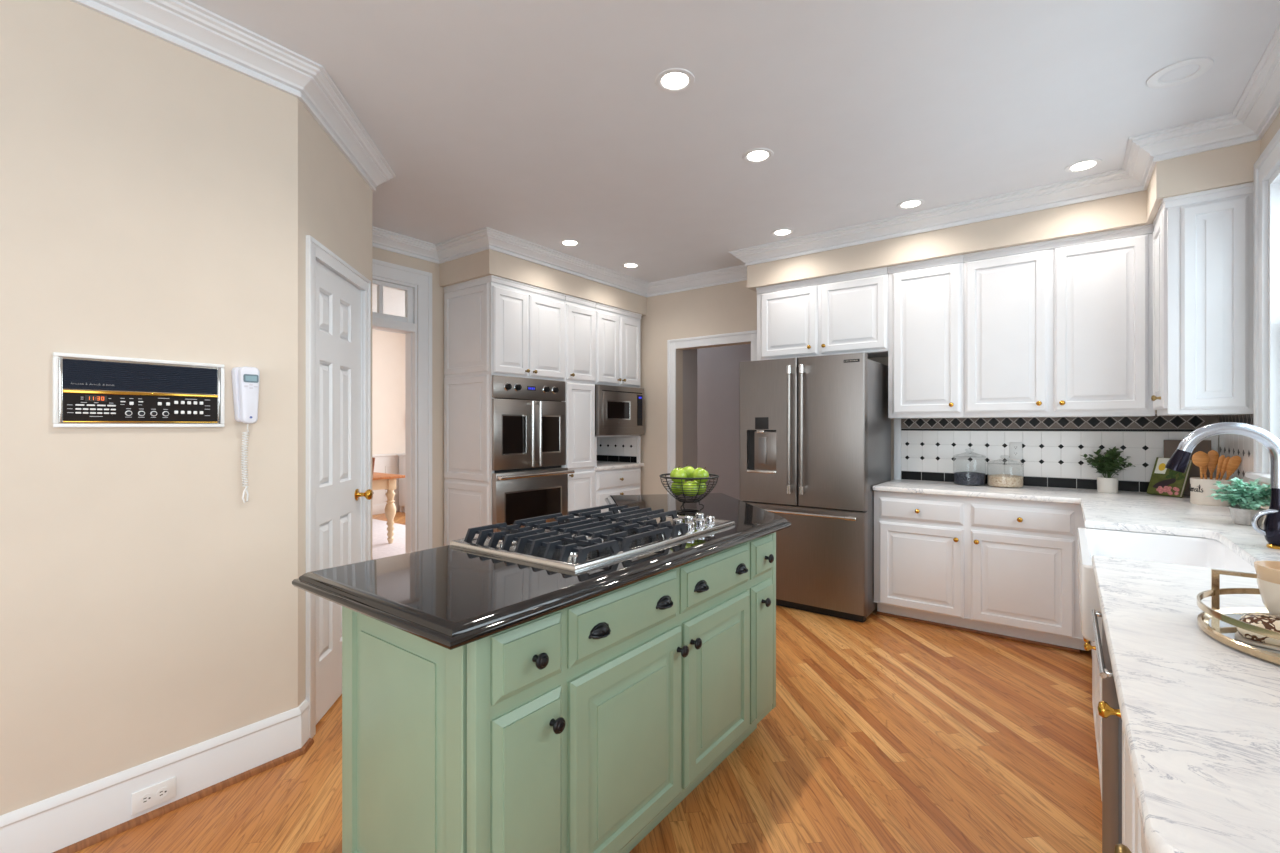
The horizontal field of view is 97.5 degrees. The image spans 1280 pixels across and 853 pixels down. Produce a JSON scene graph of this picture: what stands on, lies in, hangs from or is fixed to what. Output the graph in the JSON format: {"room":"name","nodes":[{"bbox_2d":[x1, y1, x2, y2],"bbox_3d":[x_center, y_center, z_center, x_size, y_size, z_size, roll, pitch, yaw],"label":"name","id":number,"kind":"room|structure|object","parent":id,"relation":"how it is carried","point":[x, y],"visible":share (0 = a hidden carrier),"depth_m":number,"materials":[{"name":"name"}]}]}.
{"room":"kitchen","nodes":[
{"label":"kitchen","id":0,"kind":"room"},
{"bbox_2d":[0,0,297,815],"bbox_3d":[-2.683,-0.061,0.633,0.120,2.743,4.165,0,0,37],"label":"wall","id":1,"kind":"structure","parent":0,"point":[149,183],"depth_m":1.86,"materials":[{"name":"beige paint"}]},
{"bbox_2d":[53,352,224,426],"bbox_3d":[-1.650,-0.112,1.875,0.023,0.229,0.435,0,0,37],"label":"intercom panel","id":2,"kind":"object","parent":1,"relation":"attached to","point":[88,390],"visible":1,"depth_m":1.85,"materials":[{"name":"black plastic"}]},
{"bbox_2d":[63,359,217,393],"bbox_3d":[-1.649,-0.162,1.875,0.007,0.092,0.393,0,0,37],"label":"speaker grille","id":3,"kind":"object","parent":2,"relation":"attached to","point":[80,376],"depth_m":1.86,"materials":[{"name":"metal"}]},
{"bbox_2d":[0,699,308,852],"bbox_3d":[-2.630,1.219,0.630,0.063,0.182,4.223,0,0,37],"label":"baseboard","id":4,"kind":"structure","parent":1,"relation":"attached to","point":[52,824],"depth_m":1.87,"materials":[{"name":"white paint"}]},
{"bbox_2d":[132,777,175,814],"bbox_3d":[-1.631,1.240,1.885,0.009,0.070,0.115,0,0,37],"label":"power outlet","id":5,"kind":"object","parent":4,"relation":"attached to","point":[151,796],"visible":1,"depth_m":1.88,"materials":[{"name":"white plastic"}]},
{"bbox_2d":[140,793,152,804],"bbox_3d":[-1.642,1.240,1.867,0.002,0.033,0.033,0,0,37],"label":"socket","id":6,"kind":"object","parent":5,"relation":"attached to","point":[145,798],"depth_m":1.87,"materials":[{"name":"white plastic"}]},
{"bbox_2d":[156,787,168,797],"bbox_3d":[-1.617,1.240,1.900,0.002,0.033,0.033,0,0,37],"label":"socket","id":7,"kind":"object","parent":5,"relation":"attached to","point":[161,792],"depth_m":1.90,"materials":[{"name":"white plastic"}]},
{"bbox_2d":[53,738,313,852],"bbox_3d":[-2.614,1.300,0.626,0.069,0.020,4.236,0,0,37],"label":"trim","id":8,"kind":"structure","parent":1,"relation":"attached to","point":[134,822],"depth_m":1.93,"materials":[{"name":"brown wood"}]},
{"bbox_2d":[231,366,259,502],"bbox_3d":[-1.465,0.032,2.091,0.057,0.508,0.082,0,0,37],"label":"telephone","id":9,"kind":"object","parent":1,"relation":"attached to","point":[245,380],"visible":1,"depth_m":2.07,"materials":[{"name":"white plastic"}]},
{"bbox_2d":[298,99,371,705],"bbox_3d":[-1.486,-0.061,2.690,0.100,2.743,0.890,0,0,-8],"label":"wall","id":10,"kind":"structure","parent":0,"point":[335,202],"depth_m":2.43,"materials":[{"name":"beige paint"}]},
{"bbox_2d":[306,235,372,737],"bbox_3d":[-1.451,0.258,2.687,0.169,2.104,0.743,0,0,-8],"label":"door","id":11,"kind":"structure","parent":10,"relation":"in","point":[339,494],"depth_m":2.63,"materials":[{"name":"white paint"}]},
{"bbox_2d":[372,330,404,453],"bbox_3d":[-4.516,-0.065,7.696,0.100,2.750,5.600,0,0,37],"label":"wall","id":12,"kind":"structure","parent":0,"point":[388,348],"depth_m":8.53,"materials":[{"name":"paint"}]},
{"bbox_2d":[372,453,404,514],"bbox_3d":[-4.734,0.863,7.297,0.035,0.895,4.700,0,0,37],"label":"wainscot","id":13,"kind":"structure","parent":12,"relation":"attached to","point":[384,463],"depth_m":8.45,"materials":[{"name":"paint"}]},
{"bbox_2d":[372,247,444,550],"bbox_3d":[-1.405,-0.061,4.980,0.140,2.743,3.246,0,0,37],"label":"wall","id":14,"kind":"structure","parent":0,"point":[438,479],"depth_m":4.54,"materials":[{"name":"beige paint"}]},
{"bbox_2d":[372,259,431,552],"bbox_3d":[-2.032,0.041,4.138,0.160,2.539,1.013,0,0,37],"label":"door frame","id":15,"kind":"structure","parent":14,"relation":"in","point":[384,274],"depth_m":4.42,"materials":[{"name":"white paint"}]},
{"bbox_2d":[439,249,646,315],"bbox_3d":[-0.781,-1.286,5.157,0.640,0.293,1.970,0,0,37],"label":"wall","id":16,"kind":"structure","parent":0,"point":[488,262],"depth_m":4.55,"materials":[{"name":"beige paint"}]},
{"bbox_2d":[595,302,641,387],"bbox_3d":[-0.420,-0.765,5.602,0.657,0.750,0.694,0,0,37],"label":"upper cabinet","id":17,"kind":"object","parent":16,"relation":"attached to","point":[617,331],"visible":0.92,"depth_m":5.39,"materials":[{"name":"white paint"}]},
{"bbox_2d":[70,0,1279,296],"bbox_3d":[-0.903,-1.377,1.577,4.775,0.112,7.820,0,0,37],"label":"crown molding","id":18,"kind":"structure","parent":16,"relation":"attached to","point":[184,24],"depth_m":2.78,"materials":[{"name":"white paint"}]},
{"bbox_2d":[75,512,1101,852],"bbox_3d":[-1.780,1.360,4.270,10.400,0.100,11.350,0,0,37],"label":"floor","id":19,"kind":"structure","parent":0,"point":[882,734],"depth_m":2.12,"materials":[{"name":"brown wood"}]},
{"bbox_2d":[372,519,404,559],"bbox_3d":[-3.268,1.304,6.322,2.650,0.012,1.920,0,0,37],"label":"area rug","id":20,"kind":"object","parent":19,"relation":"on","point":[381,548],"visible":0.2,"depth_m":6.39,"materials":[{"name":"white carpet"}]},
{"bbox_2d":[372,457,374,559],"bbox_3d":[-2.875,0.797,5.396,0.516,0.997,0.440,0,0,37],"label":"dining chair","id":21,"kind":"object","parent":20,"relation":"on","point":[373,458],"visible":0.06,"depth_m":5.41,"materials":[{"name":"brown wood"}]},
{"bbox_2d":[372,472,404,543],"bbox_3d":[-3.536,0.921,5.960,1.100,0.752,1.620,0,0,37],"label":"dining table","id":22,"kind":"object","parent":20,"relation":"on","point":[380,481],"visible":0.23,"depth_m":6.20,"materials":[{"name":"beige paint"}]},
{"bbox_2d":[397,454,404,511],"bbox_3d":[-3.385,0.868,8.784,0.287,0.885,0.720,0,0,37],"label":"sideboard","id":23,"kind":"object","parent":19,"relation":"on","point":[401,456],"visible":0.08,"depth_m":8.55,"materials":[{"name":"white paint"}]},
{"bbox_2d":[443,275,565,545],"bbox_3d":[-1.108,0.086,4.696,0.657,2.449,0.788,0,0,37],"label":"tall cabinet","id":24,"kind":"object","parent":19,"relation":"on","point":[494,325],"visible":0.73,"depth_m":4.41,"materials":[{"name":"white paint"}]},
{"bbox_2d":[492,375,573,532],"bbox_3d":[-1.062,0.209,4.668,0.682,1.192,0.780,0,0,37],"label":"double oven","id":25,"kind":"object","parent":24,"relation":"in","point":[529,480],"visible":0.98,"depth_m":4.45,"materials":[{"name":"silver metal"}]},
{"bbox_2d":[342,532,775,852],"bbox_3d":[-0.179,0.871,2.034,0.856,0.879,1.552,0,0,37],"label":"kitchen island","id":26,"kind":"object","parent":19,"relation":"on","point":[581,727],"visible":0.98,"depth_m":1.46,"materials":[{"name":"green paint"}]},
{"bbox_2d":[292,493,790,649],"bbox_3d":[-0.121,0.410,2.345,1.165,0.040,2.327,0,0,37],"label":"island countertop","id":27,"kind":"structure","parent":26,"relation":"on","point":[450,597],"depth_m":1.45,"materials":[{"name":"black stone"}]},
{"bbox_2d":[450,504,734,571],"bbox_3d":[-0.123,0.364,2.033,0.565,0.050,0.910,0,0,37],"label":"gas cooktop","id":28,"kind":"object","parent":27,"relation":"in","point":[592,538],"visible":1,"depth_m":1.85,"materials":[{"name":"metal"}]},
{"bbox_2d":[659,473,718,513],"bbox_3d":[0.223,0.305,2.543,0.270,0.169,0.270,0,0,37],"label":"fruit bowl","id":29,"kind":"object","parent":27,"relation":"on","point":[685,500],"visible":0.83,"depth_m":2.48,"materials":[{"name":"black metal"}]},
{"bbox_2d":[671,481,684,494],"bbox_3d":[0.179,0.278,2.568,0.075,0.073,0.073,0,0,-27],"label":"apple","id":30,"kind":"object","parent":29,"relation":"in","point":[676,490],"visible":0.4,"depth_m":2.54,"materials":[{"name":"green food"}]},
{"bbox_2d":[670,466,686,482],"bbox_3d":[0.173,0.215,2.515,0.076,0.077,0.076,0,0,-27],"label":"apple","id":31,"kind":"object","parent":29,"relation":"in","point":[676,472],"visible":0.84,"depth_m":2.49,"materials":[{"name":"green food"}]},
{"bbox_2d":[683,464,694,480],"bbox_3d":[0.223,0.214,2.599,0.076,0.077,0.075,0,0,-21],"label":"apple","id":32,"kind":"object","parent":29,"relation":"in","point":[689,470],"visible":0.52,"depth_m":2.57,"materials":[{"name":"green food"}]},
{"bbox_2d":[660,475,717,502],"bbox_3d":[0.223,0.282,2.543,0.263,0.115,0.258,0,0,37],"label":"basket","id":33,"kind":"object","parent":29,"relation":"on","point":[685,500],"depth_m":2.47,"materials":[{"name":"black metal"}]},
{"bbox_2d":[681,480,697,495],"bbox_3d":[0.222,0.275,2.491,0.076,0.075,0.076,0,0,-23],"label":"apple","id":34,"kind":"object","parent":29,"relation":"in","point":[687,482],"visible":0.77,"depth_m":2.46,"materials":[{"name":"green food"}]},
{"bbox_2d":[692,480,706,494],"bbox_3d":[0.267,0.277,2.569,0.076,0.073,0.074,0,0,-19],"label":"apple","id":35,"kind":"object","parent":29,"relation":"in","point":[696,482],"visible":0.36,"depth_m":2.54,"materials":[{"name":"green food"}]},
{"bbox_2d":[692,467,708,482],"bbox_3d":[0.272,0.218,2.515,0.074,0.073,0.076,0,0,-22],"label":"apple","id":36,"kind":"object","parent":29,"relation":"in","point":[699,472],"visible":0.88,"depth_m":2.49,"materials":[{"name":"green food"}]},
{"bbox_2d":[564,295,595,517],"bbox_3d":[-0.750,0.086,5.168,0.657,2.449,0.392,0,0,37],"label":"pantry cabinet","id":37,"kind":"object","parent":19,"relation":"on","point":[579,314],"visible":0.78,"depth_m":4.98,"materials":[{"name":"white paint"}]},
{"bbox_2d":[595,435,640,512],"bbox_3d":[-0.420,0.697,5.602,0.657,1.226,0.694,0,0,37],"label":"base cabinet","id":38,"kind":"object","parent":19,"relation":"on","point":[622,481],"visible":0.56,"depth_m":5.39,"materials":[{"name":"white paint"}]},
{"bbox_2d":[597,437,636,462],"bbox_3d":[-0.248,0.241,5.871,0.545,0.262,0.011,0,0,37],"label":"backsplash","id":39,"kind":"structure","parent":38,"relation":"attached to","point":[609,449],"depth_m":5.86,"materials":[{"name":"white tile"}]},
{"bbox_2d":[595,385,643,434],"bbox_3d":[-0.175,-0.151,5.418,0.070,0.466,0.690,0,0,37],"label":"microwave oven","id":40,"kind":"object","parent":38,"relation":"on","point":[619,410],"visible":1,"depth_m":5.34,"materials":[{"name":"silver metal"}]},
{"bbox_2d":[595,461,643,470],"bbox_3d":[-0.415,0.389,5.609,0.604,0.032,0.719,0,0,37],"label":"countertop","id":41,"kind":"structure","parent":38,"relation":"on","point":[601,465],"depth_m":5.51,"materials":[{"name":"white stone"}]},
{"bbox_2d":[739,353,890,622],"bbox_3d":[1.315,0.411,4.232,0.915,1.797,0.789,0,0,37],"label":"refrigerator","id":42,"kind":"object","parent":19,"relation":"on","point":[815,431],"visible":0.91,"depth_m":3.90,"materials":[{"name":"silver metal"}]},
{"bbox_2d":[874,491,1085,652],"bbox_3d":[2.216,0.874,3.718,1.145,0.872,0.607,0,0,37],"label":"base cabinet","id":43,"kind":"object","parent":19,"relation":"on","point":[1008,567],"visible":0.97,"depth_m":3.47,"materials":[{"name":"white paint"}]},
{"bbox_2d":[1083,637,1101,799],"bbox_3d":[2.201,0.876,2.285,0.637,0.868,1.782,0,0,37],"label":"base cabinet","id":44,"kind":"object","parent":19,"relation":"on","point":[1096,679],"visible":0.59,"depth_m":2.05,"materials":[{"name":"white paint"}]},
{"bbox_2d":[1091,609,1121,852],"bbox_3d":[1.339,0.876,1.168,0.610,0.868,0.600,0,0,37],"label":"dishwasher","id":45,"kind":"object","parent":19,"relation":"on","point":[1112,725],"visible":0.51,"depth_m":1.28,"materials":[{"name":"metal"}]},
{"bbox_2d":[1098,701,1146,852],"bbox_3d":[0.954,0.876,0.651,0.637,0.868,0.680,0,0,37],"label":"base cabinet","id":46,"kind":"object","parent":19,"relation":"on","point":[1133,841],"visible":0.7,"depth_m":0.94,"materials":[{"name":"white paint"}]},
{"bbox_2d":[873,479,1279,852],"bbox_3d":[1.479,0.421,2.225,1.767,0.032,3.884,0,0,37],"label":"countertop","id":47,"kind":"structure","parent":46,"relation":"on","point":[1200,714],"depth_m":0.88,"materials":[{"name":"white stone"}]},
{"bbox_2d":[953,451,985,485],"bbox_3d":[2.298,0.279,3.912,0.204,0.249,0.204,0,0,37],"label":"glass jar","id":48,"kind":"object","parent":47,"relation":"on","point":[966,451],"visible":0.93,"depth_m":3.93,"materials":[{"name":"clear"}]},
{"bbox_2d":[954,472,984,484],"bbox_3d":[2.298,0.358,3.912,0.190,0.083,0.190,0,0,37],"label":"beans","id":49,"kind":"object","parent":48,"relation":"in","point":[964,478],"visible":1,"depth_m":3.84,"materials":[{"name":"black food"}]},
{"bbox_2d":[987,455,1023,487],"bbox_3d":[2.461,0.298,3.781,0.216,0.209,0.216,0,0,37],"label":"glass jar","id":50,"kind":"object","parent":47,"relation":"on","point":[1003,455],"visible":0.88,"depth_m":3.77,"materials":[{"name":"white"}]},
{"bbox_2d":[988,474,1022,486],"bbox_3d":[2.461,0.362,3.781,0.202,0.075,0.202,0,0,37],"label":"rolled oats","id":51,"kind":"object","parent":50,"relation":"in","point":[998,480],"visible":1,"depth_m":3.71,"materials":[{"name":"beige food"}]},
{"bbox_2d":[1081,446,1135,492],"bbox_3d":[2.891,0.262,3.458,0.234,0.286,0.280,0,0,-7],"label":"potted plant","id":52,"kind":"object","parent":47,"relation":"on","point":[1107,464],"visible":1,"depth_m":3.43,"materials":[{"name":"green plant"}]},
{"bbox_2d":[1077,528,1255,642],"bbox_3d":[1.841,0.557,1.967,0.475,0.236,0.850,0,0,37],"label":"farmhouse sink","id":53,"kind":"object","parent":47,"relation":"in","point":[1172,549],"visible":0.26,"depth_m":2.21,"materials":[{"name":"white ceramic"}]},
{"bbox_2d":[1147,457,1191,497],"bbox_3d":[3.084,0.294,3.270,0.089,0.220,0.185,0,0,-7],"label":"cookbook","id":54,"kind":"object","parent":47,"relation":"on","point":[1164,481],"visible":0.88,"depth_m":3.27,"materials":[{"name":"green paper"}]},
{"bbox_2d":[1163,440,1210,495],"bbox_3d":[3.201,0.241,3.281,0.200,0.325,0.061,0,0,40],"label":"cutting board","id":55,"kind":"object","parent":47,"relation":"on","point":[1170,446],"visible":0.38,"depth_m":3.26,"materials":[{"name":"brown wood"}]},
{"bbox_2d":[1189,477,1230,505],"bbox_3d":[2.966,0.338,2.921,0.152,0.134,0.150,0,0,37],"label":"utensil crock","id":56,"kind":"object","parent":47,"relation":"on","point":[1199,489],"visible":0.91,"depth_m":2.88,"materials":[{"name":"white ceramic"}]},
{"bbox_2d":[1192,451,1209,478],"bbox_3d":[2.919,0.259,2.920,0.066,0.258,0.029,0,0,34],"label":"wooden spoon","id":57,"kind":"object","parent":56,"relation":"in","point":[1200,459],"visible":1,"depth_m":2.92,"materials":[{"name":"brown wood"}]},
{"bbox_2d":[1198,451,1207,478],"bbox_3d":[2.965,0.259,2.940,0.037,0.259,0.076,0,0,-7],"label":"wooden spoon","id":58,"kind":"object","parent":56,"relation":"in","point":[1206,466],"visible":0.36,"depth_m":2.94,"materials":[{"name":"brown wood"}]},
{"bbox_2d":[1207,450,1218,479],"bbox_3d":[2.981,0.255,2.922,0.030,0.265,0.042,0,0,-22],"label":"wooden spoon","id":59,"kind":"object","parent":56,"relation":"in","point":[1213,455],"visible":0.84,"depth_m":2.92,"materials":[{"name":"brown wood"}]},
{"bbox_2d":[1215,455,1224,479],"bbox_3d":[2.993,0.267,2.913,0.023,0.242,0.077,0,0,2],"label":"wooden spoon","id":60,"kind":"object","parent":56,"relation":"in","point":[1222,457],"visible":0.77,"depth_m":2.89,"materials":[{"name":"brown wood"}]},
{"bbox_2d":[1219,457,1229,479],"bbox_3d":[3.004,0.271,2.906,0.023,0.236,0.096,0,0,3],"label":"wooden spoon","id":61,"kind":"object","parent":56,"relation":"in","point":[1225,462],"visible":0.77,"depth_m":2.88,"materials":[{"name":"brown wood"}]},
{"bbox_2d":[1225,455,1241,479],"bbox_3d":[3.008,0.268,2.879,0.040,0.243,0.120,0,0,-2],"label":"wooden spoon","id":62,"kind":"object","parent":56,"relation":"in","point":[1234,462],"visible":0.88,"depth_m":2.85,"materials":[{"name":"brown wood"}]},
{"bbox_2d":[1165,422,1279,549],"bbox_3d":[2.030,0.195,1.937,0.322,0.420,0.074,0,0,37],"label":"kitchen faucet","id":63,"kind":"object","parent":47,"relation":"on","point":[1179,461],"visible":1,"depth_m":1.88,"materials":[{"name":"silver metal"}]},
{"bbox_2d":[1197,569,1279,665],"bbox_3d":[1.289,0.354,0.987,0.440,0.098,0.440,0,0,37],"label":"serving tray","id":64,"kind":"object","parent":47,"relation":"on","point":[1218,623],"visible":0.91,"depth_m":1.10,"materials":[{"name":"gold metal"}]},
{"bbox_2d":[1209,613,1279,655],"bbox_3d":[1.289,0.395,0.987,0.406,0.001,0.406,0,0,37],"label":"mirror","id":65,"kind":"object","parent":64,"relation":"on","point":[1226,629],"depth_m":1.10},
{"bbox_2d":[1235,612,1279,650],"bbox_3d":[1.189,0.370,0.971,0.090,0.048,0.218,0,0,-36],"label":"napkin","id":66,"kind":"object","parent":64,"relation":"on","point":[1267,621],"visible":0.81,"depth_m":1.01,"materials":[{"name":"fabric"}]},
{"bbox_2d":[1254,561,1279,615],"bbox_3d":[1.269,0.333,1.073,0.128,0.122,0.128,0,0,37],"label":"stoneware bowl","id":67,"kind":"object","parent":64,"relation":"on","point":[1268,572],"visible":0.93,"depth_m":1.08,"materials":[{"name":"white ceramic"}]},
{"bbox_2d":[1206,477,1270,525],"bbox_3d":[2.514,0.309,2.320,0.248,0.193,0.266,0,0,37],"label":"potted plant","id":68,"kind":"object","parent":47,"relation":"on","point":[1249,499],"visible":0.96,"depth_m":2.30,"materials":[{"name":"green plant"}]},
{"bbox_2d":[683,349,696,481],"bbox_3d":[0.497,0.010,5.749,0.040,2.600,0.280,0,0,37],"label":"wall","id":69,"kind":"structure","parent":0,"point":[689,356],"depth_m":5.74,"materials":[{"name":"paint"}]},
{"bbox_2d":[697,344,750,499],"bbox_3d":[1.526,0.010,6.311,4.000,2.600,0.100,0,0,37],"label":"wall","id":70,"kind":"structure","parent":0,"point":[717,367],"depth_m":6.69,"materials":[{"name":"grey paint"}]},
{"bbox_2d":[188,0,1279,333],"bbox_3d":[-2.099,-1.486,3.383,9.165,0.107,9.550,0,0,37],"label":"ceiling","id":71,"kind":"structure","parent":0,"point":[545,123],"depth_m":2.48,"materials":[{"name":"white paint"}]},
{"bbox_2d":[559,239,579,246],"bbox_3d":[-0.546,-1.430,4.374,0.164,0.006,0.164,0,0,37],"label":"recessed light","id":72,"kind":"object","parent":71,"relation":"in","point":[567,242],"visible":1,"depth_m":4.36,"materials":[{"name":"white paint"}]},
{"bbox_2d":[622,263,639,267],"bbox_3d":[-0.082,-1.430,4.987,0.164,0.006,0.164,0,0,37],"label":"recessed light","id":73,"kind":"object","parent":71,"relation":"in","point":[625,265],"visible":1,"depth_m":4.98,"materials":[{"name":"white paint"}]},
{"bbox_2d":[655,68,694,92],"bbox_3d":[0.145,-1.430,2.323,0.164,0.006,0.164,0,0,37],"label":"recessed light","id":74,"kind":"object","parent":71,"relation":"in","point":[675,82],"visible":1,"depth_m":2.32,"materials":[{"name":"white paint"}]},
{"bbox_2d":[742,148,773,162],"bbox_3d":[0.624,-1.430,2.967,0.164,0.006,0.164,0,0,37],"label":"recessed light","id":75,"kind":"object","parent":71,"relation":"in","point":[757,155],"visible":1,"depth_m":2.96,"materials":[{"name":"white paint"}]},
{"bbox_2d":[771,228,793,235],"bbox_3d":[1.051,-1.430,4.136,0.164,0.006,0.164,0,0,37],"label":"recessed light","id":76,"kind":"object","parent":71,"relation":"in","point":[784,231],"visible":1,"depth_m":4.13,"materials":[{"name":"white paint"}]},
{"bbox_2d":[897,199,924,208],"bbox_3d":[1.742,-1.430,3.612,0.164,0.006,0.164,0,0,37],"label":"recessed light","id":77,"kind":"object","parent":71,"relation":"in","point":[912,203],"visible":1,"depth_m":3.61,"materials":[{"name":"white paint"}]},
{"bbox_2d":[1064,158,1101,172],"bbox_3d":[2.432,-1.430,3.080,0.164,0.006,0.164,0,0,37],"label":"recessed light","id":78,"kind":"object","parent":71,"relation":"in","point":[1083,165],"visible":1,"depth_m":3.08,"materials":[{"name":"white paint"}]},
{"bbox_2d":[1146,57,1213,88],"bbox_3d":[2.183,-1.428,2.272,0.196,0.008,0.196,0,0,37],"label":"ceiling speaker","id":79,"kind":"object","parent":71,"relation":"attached to","point":[1183,71],"visible":1,"depth_m":2.27,"materials":[{"name":"white paint"}]},
{"bbox_2d":[641,280,1218,494],"bbox_3d":[1.542,-0.061,4.698,4.895,2.743,0.132,0,0,37],"label":"wall","id":80,"kind":"structure","parent":0,"point":[1053,448],"depth_m":4.07,"materials":[{"name":"white tile"}]},
{"bbox_2d":[667,330,756,493],"bbox_3d":[0.672,0.226,5.277,0.996,2.168,0.020,0,0,37],"label":"door frame","id":81,"kind":"structure","parent":80,"relation":"in","point":[746,336],"depth_m":5.52,"materials":[{"name":"white paint"}]},
{"bbox_2d":[756,267,887,360],"bbox_3d":[1.456,-0.840,4.435,1.016,0.600,0.399,0,0,37],"label":"upper cabinet","id":82,"kind":"object","parent":80,"relation":"attached to","point":[847,313],"visible":0.94,"depth_m":4.27,"materials":[{"name":"white paint"}]},
{"bbox_2d":[894,419,900,479],"bbox_3d":[1.970,0.172,4.292,0.049,0.465,0.020,0,0,37],"label":"trim","id":83,"kind":"structure","parent":80,"relation":"attached to","point":[897,422],"depth_m":4.28,"materials":[{"name":"white paint"}]},
{"bbox_2d":[888,255,964,418],"bbox_3d":[2.050,-0.600,3.984,0.472,1.080,0.399,0,0,37],"label":"upper cabinet","id":84,"kind":"object","parent":80,"relation":"attached to","point":[926,298],"visible":0.97,"depth_m":3.84,"materials":[{"name":"white paint"}]},
{"bbox_2d":[1010,442,1021,458],"bbox_3d":[2.567,0.165,3.832,0.070,0.115,0.009,0,0,37],"label":"power outlet","id":85,"kind":"object","parent":80,"relation":"attached to","point":[1015,447],"visible":1,"depth_m":3.83,"materials":[{"name":"white plastic"}]},
{"bbox_2d":[964,224,1154,417],"bbox_3d":[2.613,-0.600,3.556,0.940,1.080,0.399,0,0,37],"label":"upper cabinet","id":86,"kind":"object","parent":80,"relation":"attached to","point":[1063,327],"visible":0.88,"depth_m":3.40,"materials":[{"name":"white paint"}]},
{"bbox_2d":[747,140,1260,291],"bbox_3d":[1.995,-1.286,3.765,2.805,0.293,0.830,0,0,37],"label":"soffit","id":87,"kind":"structure","parent":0,"point":[1232,165],"depth_m":3.43,"materials":[{"name":"beige paint"}]},
{"bbox_2d":[1219,112,1279,516],"bbox_3d":[1.050,-0.061,0.094,0.151,2.743,7.820,0,0,37],"label":"wall","id":88,"kind":"structure","parent":0,"point":[1230,445],"depth_m":2.80,"materials":[{"name":"white tile"}]},
{"bbox_2d":[1151,182,1252,415],"bbox_3d":[2.855,-0.600,2.885,0.363,1.080,0.442,0,0,37],"label":"upper cabinet","id":89,"kind":"object","parent":88,"relation":"attached to","point":[1203,240],"visible":0.91,"depth_m":2.71,"materials":[{"name":"white paint"}]},
{"bbox_2d":[1245,129,1279,483],"bbox_3d":[2.239,-0.485,1.693,0.190,1.447,2.181,0,0,37],"label":"window","id":90,"kind":"structure","parent":88,"relation":"in","point":[1266,170],"depth_m":2.48,"materials":[{"name":"white paint"}]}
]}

